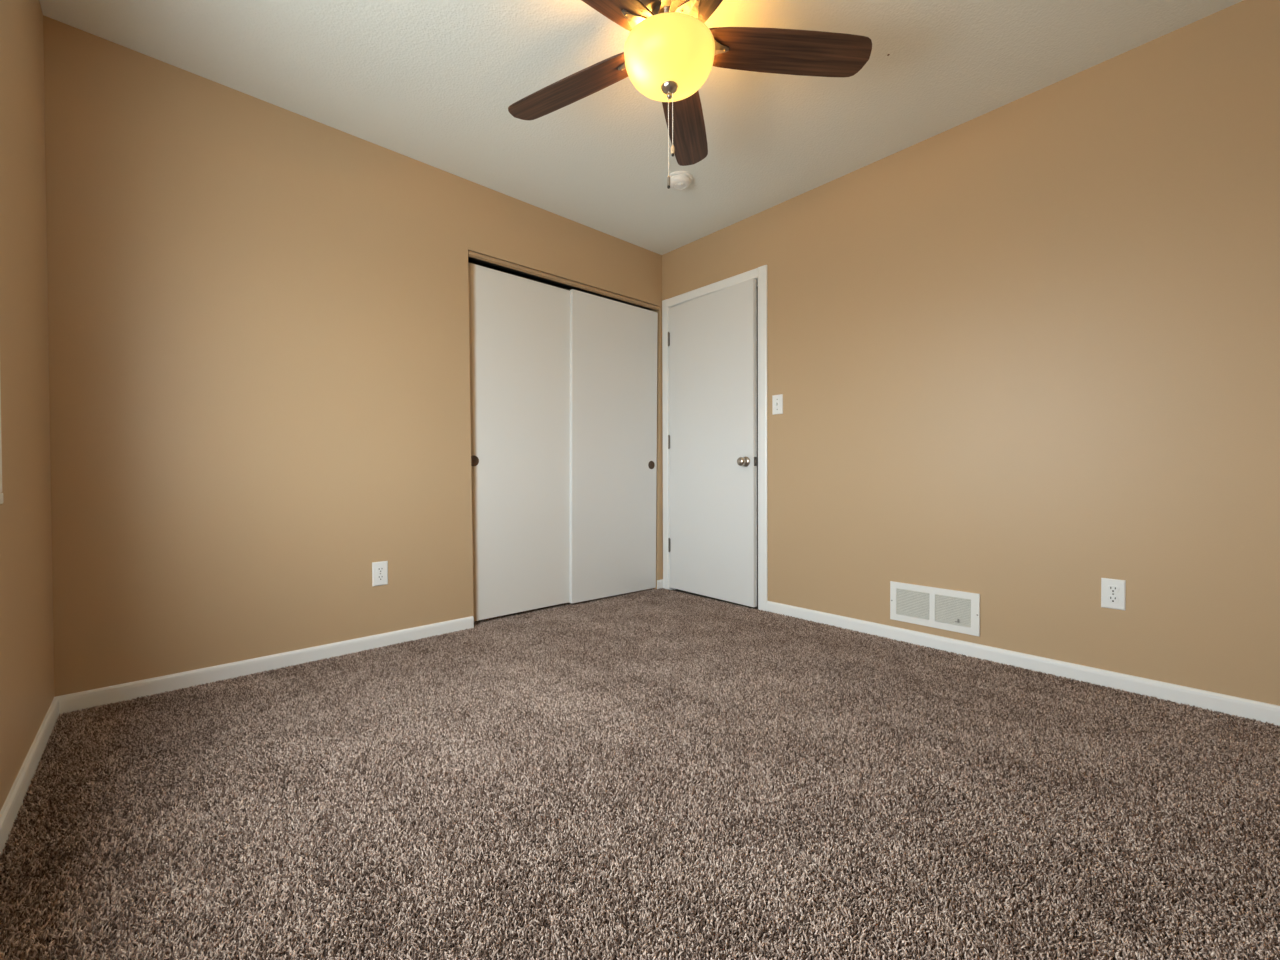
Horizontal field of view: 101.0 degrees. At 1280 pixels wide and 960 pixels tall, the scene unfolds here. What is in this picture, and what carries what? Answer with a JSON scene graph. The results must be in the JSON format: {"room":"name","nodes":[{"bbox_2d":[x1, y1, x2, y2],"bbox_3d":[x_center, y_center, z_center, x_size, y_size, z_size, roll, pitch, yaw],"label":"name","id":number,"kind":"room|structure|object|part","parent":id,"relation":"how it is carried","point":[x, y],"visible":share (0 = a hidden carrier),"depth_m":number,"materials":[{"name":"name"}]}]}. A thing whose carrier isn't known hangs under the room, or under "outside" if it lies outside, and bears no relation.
{"room":"empty bedroom","nodes":[
{"label":"empty bedroom","id":0,"kind":"room"},
{"bbox_2d":[0,0,53,810],"bbox_3d":[-0.998,-0.380,0.583,0.120,2.452,3.320,-1,1,-42],"label":"wall","id":1,"kind":"structure","parent":0,"point":[26,585],"depth_m":1.49,"materials":[{"name":"beige paint"}]},
{"bbox_2d":[0,383,2,503],"bbox_3d":[-1.015,-0.549,0.624,0.123,1.216,1.485,-1,1,-42],"label":"window","id":2,"kind":"structure","parent":1,"relation":"in","point":[1,493],"depth_m":1.21,"materials":[{"name":"white paint"}]},
{"bbox_3d":[-0.996,0.046,0.646,0.078,0.026,1.449,-1,1,-42],"label":"sill","id":3,"kind":"part","parent":2,"relation":"part of","materials":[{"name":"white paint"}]},
{"bbox_2d":[0,697,58,854],"bbox_3d":[-0.985,0.810,0.685,0.012,0.070,3.200,-1,1,-42],"label":"baseboard","id":4,"kind":"structure","parent":1,"relation":"attached to","point":[14,800],"depth_m":1.41,"materials":[{"name":"white paint"}]},
{"bbox_2d":[43,15,662,696],"bbox_3d":[-0.992,-0.407,2.912,3.266,2.452,0.115,-1,1,-42],"label":"wall","id":5,"kind":"structure","parent":0,"point":[258,309],"depth_m":2.23,"materials":[{"name":"beige paint"}]},
{"bbox_2d":[56,616,473,714],"bbox_3d":[-1.490,0.792,2.381,1.550,0.070,0.012,-1,1,-42],"label":"baseboard","id":6,"kind":"structure","parent":5,"relation":"attached to","point":[87,699],"depth_m":2.22,"materials":[{"name":"white paint"}]},
{"bbox_2d":[372,561,387,585],"bbox_3d":[-1.270,0.458,2.582,0.071,0.116,0.009,-1,1,-42],"label":"power outlet","id":7,"kind":"object","parent":5,"relation":"attached to","point":[379,569],"visible":1,"depth_m":2.58,"materials":[{"name":"white plastic"}]},
{"bbox_2d":[377,575,383,580],"bbox_3d":[-1.268,0.477,2.580,0.034,0.028,0.004,-1,1,-42],"label":"receptacle","id":8,"kind":"object","parent":7,"relation":"attached to","point":[379,577],"depth_m":2.58,"materials":[{"name":"white plastic"}]},
{"bbox_2d":[377,567,383,572],"bbox_3d":[-1.268,0.438,2.579,0.034,0.028,0.004,-1,1,-42],"label":"receptacle","id":9,"kind":"object","parent":7,"relation":"attached to","point":[379,569],"depth_m":2.58,"materials":[{"name":"white plastic"}]},
{"bbox_2d":[468,262,569,620],"bbox_3d":[-0.700,-0.210,3.167,0.745,1.993,0.031,-1,1,-42],"label":"door","id":10,"kind":"structure","parent":5,"relation":"in","point":[519,327],"depth_m":3.13,"materials":[{"name":"white paint"}]},
{"bbox_3d":[-0.926,-0.107,2.943,0.061,0.061,0.004,-1,1,-42],"label":"finger pull","id":11,"kind":"part","parent":10,"relation":"part of","materials":[{"name":"brown metal"}]},
{"bbox_2d":[468,251,659,310],"bbox_3d":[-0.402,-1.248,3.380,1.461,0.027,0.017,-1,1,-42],"label":"trim","id":12,"kind":"structure","parent":5,"relation":"attached to","point":[470,254],"depth_m":3.27,"materials":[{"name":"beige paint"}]},
{"bbox_2d":[569,289,657,602],"bbox_3d":[-0.160,-0.214,3.618,0.772,2.011,0.031,-1,1,-42],"label":"door","id":13,"kind":"structure","parent":5,"relation":"in","point":[613,344],"depth_m":3.58,"materials":[{"name":"white paint"}]},
{"bbox_3d":[0.083,-0.109,3.823,0.061,0.061,0.004,-1,1,-42],"label":"finger pull","id":14,"kind":"part","parent":13,"relation":"part of","materials":[{"name":"brown metal"}]},
{"bbox_2d":[657,579,662,588],"bbox_3d":[0.151,0.768,3.877,0.061,0.070,0.012,-1,1,-42],"label":"baseboard","id":15,"kind":"structure","parent":5,"relation":"attached to","point":[659,582],"depth_m":3.87,"materials":[{"name":"white paint"}]},
{"bbox_2d":[468,259,617,301],"bbox_3d":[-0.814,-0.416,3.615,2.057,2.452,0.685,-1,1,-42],"label":"door track","id":16,"kind":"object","parent":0,"point":[469,261],"depth_m":3.87,"materials":[{"name":"black metal"}]},
{"bbox_2d":[0,589,1279,959],"bbox_3d":[-0.099,0.877,1.953,3.266,0.100,4.120,-1,1,-42],"label":"floor","id":17,"kind":"structure","parent":0,"point":[678,590],"depth_m":1.08,"materials":[{"name":"brown carpet"}]},
{"bbox_2d":[0,588,1279,959],"bbox_3d":[0.090,0.822,1.744,3.002,0.014,3.322,-1,1,-42],"label":"carpet","id":18,"kind":"structure","parent":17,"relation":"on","point":[647,617],"depth_m":1.33,"materials":[{"name":"brown carpet"}]},
{"bbox_2d":[39,0,1242,254],"bbox_3d":[-0.109,-1.675,1.923,3.266,0.100,4.120,-1,1,-42],"label":"ceiling","id":19,"kind":"structure","parent":0,"point":[434,83],"depth_m":2.14,"materials":[{"name":"white paint"}]},
{"bbox_2d":[667,171,692,189],"bbox_3d":[0.216,-1.612,2.864,0.140,0.050,0.140,-1,1,-42],"label":"smoke detector","id":20,"kind":"object","parent":19,"relation":"attached to","point":[679,180],"visible":0.96,"depth_m":2.83,"materials":[{"name":"white plastic"}]},
{"bbox_2d":[508,0,871,188],"bbox_3d":[0.052,-1.277,1.645,1.224,0.692,1.270,-1,1,-42],"label":"ceiling fan","id":21,"kind":"object","parent":19,"relation":"hanging from","point":[669,53],"visible":1,"depth_m":1.69,"materials":[{"name":"brown wood"}]},
{"bbox_3d":[-0.235,-1.387,1.871,0.571,0.006,0.144,0,13,31],"label":"blade","id":22,"kind":"part","parent":21,"relation":"part of","materials":[{"name":"brown wood"}]},
{"bbox_3d":[-0.193,-1.382,1.426,0.571,0.006,0.144,-1,13,-41],"label":"blade","id":23,"kind":"part","parent":21,"relation":"part of","materials":[{"name":"brown wood"}]},
{"bbox_3d":[0.091,-1.091,1.681,0.003,0.249,0.003,-1,1,-42],"label":"pull chain","id":24,"kind":"part","parent":21,"relation":"part of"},
{"bbox_3d":[0.093,-1.305,1.679,0.288,0.112,0.288,-1,1,-42],"label":"lamp shade","id":25,"kind":"part","parent":21,"relation":"part of","materials":[{"name":"yellow glass"}]},
{"bbox_3d":[0.104,-1.149,1.681,0.003,0.176,0.003,-1,1,-42],"label":"pull chain","id":26,"kind":"part","parent":21,"relation":"part of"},
{"bbox_3d":[0.175,-1.391,2.049,0.144,0.006,0.571,-12,-2,12],"label":"blade","id":27,"kind":"part","parent":21,"relation":"part of","materials":[{"name":"brown wood"}]},
{"bbox_3d":[0.244,-1.383,1.329,0.144,0.006,0.571,13,-4,-23],"label":"blade","id":28,"kind":"part","parent":21,"relation":"part of","materials":[{"name":"brown wood"}]},
{"bbox_3d":[0.471,-1.388,1.714,0.571,0.006,0.144,0,-11,-5],"label":"blade","id":29,"kind":"part","parent":21,"relation":"part of","materials":[{"name":"brown wood"}]},
{"bbox_2d":[757,286,757,603],"bbox_3d":[1.057,-0.426,3.889,1.080,2.652,1.800,-1,1,-42],"label":"wall","id":30,"kind":"structure","parent":0,"point":[757,286],"depth_m":4.58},
{"bbox_2d":[662,0,1279,705],"bbox_3d":[1.328,-0.414,2.702,0.120,2.452,3.320,-1,1,-42],"label":"wall","id":31,"kind":"structure","parent":0,"point":[1023,354],"depth_m":2.18,"materials":[{"name":"beige paint"}]},
{"bbox_2d":[668,278,756,606],"bbox_3d":[0.446,-0.228,3.534,0.102,2.029,0.774,-1,1,-40],"label":"door","id":32,"kind":"structure","parent":31,"relation":"in","point":[712,337],"depth_m":3.50,"materials":[{"name":"white paint"}]},
{"bbox_3d":[0.637,-0.115,3.278,0.067,0.064,0.064,-1,1,-40],"label":"knob","id":33,"kind":"part","parent":32,"relation":"part of","materials":[{"name":"silver metal"}]},
{"bbox_2d":[662,265,767,610],"bbox_3d":[0.514,-0.252,3.588,0.132,2.114,0.900,-1,1,-42],"label":"trim","id":34,"kind":"structure","parent":31,"relation":"attached to","point":[760,273],"depth_m":3.25,"materials":[{"name":"white paint"}]},
{"bbox_2d":[772,394,782,414],"bbox_3d":[0.818,-0.452,3.157,0.019,0.116,0.071,-1,1,-42],"label":"light switch","id":35,"kind":"object","parent":31,"relation":"attached to","point":[777,400],"visible":1,"depth_m":3.16,"materials":[{"name":"white plastic"}]},
{"bbox_2d":[890,581,979,635],"bbox_3d":[1.405,0.611,2.536,0.011,0.192,0.394,-1,1,-42],"label":"air vent","id":36,"kind":"object","parent":31,"relation":"in","point":[940,608],"visible":1,"depth_m":2.52,"materials":[{"name":"white metal"}]},
{"bbox_3d":[1.345,0.609,2.603,0.007,0.128,0.155,-1,1,-42],"label":"louver panel","id":37,"kind":"part","parent":36,"relation":"part of","materials":[{"name":"white metal"}]},
{"bbox_3d":[1.464,0.611,2.472,0.007,0.128,0.152,-1,1,-42],"label":"louver panel","id":38,"kind":"part","parent":36,"relation":"part of","materials":[{"name":"white metal"}]},
{"bbox_2d":[767,601,1279,725],"bbox_3d":[1.549,0.780,2.379,0.012,0.070,2.291,-1,1,-42],"label":"baseboard","id":39,"kind":"structure","parent":31,"relation":"attached to","point":[1232,705],"depth_m":2.17,"materials":[{"name":"white paint"}]},
{"bbox_2d":[1101,578,1125,609],"bbox_3d":[1.842,0.444,2.055,0.009,0.116,0.071,-1,1,-42],"label":"power outlet","id":40,"kind":"object","parent":31,"relation":"attached to","point":[1113,591],"visible":1,"depth_m":2.05,"materials":[{"name":"white plastic"}]},
{"bbox_2d":[1107,595,1118,602],"bbox_3d":[1.840,0.463,2.054,0.004,0.028,0.034,-1,1,-42],"label":"receptacle","id":41,"kind":"object","parent":40,"relation":"attached to","point":[1110,598],"depth_m":2.05,"materials":[{"name":"white plastic"}]},
{"bbox_2d":[1107,585,1118,592],"bbox_3d":[1.840,0.424,2.053,0.004,0.028,0.034,-1,1,-42],"label":"receptacle","id":42,"kind":"object","parent":40,"relation":"attached to","point":[1110,588],"depth_m":2.05,"materials":[{"name":"white plastic"}]}
]}

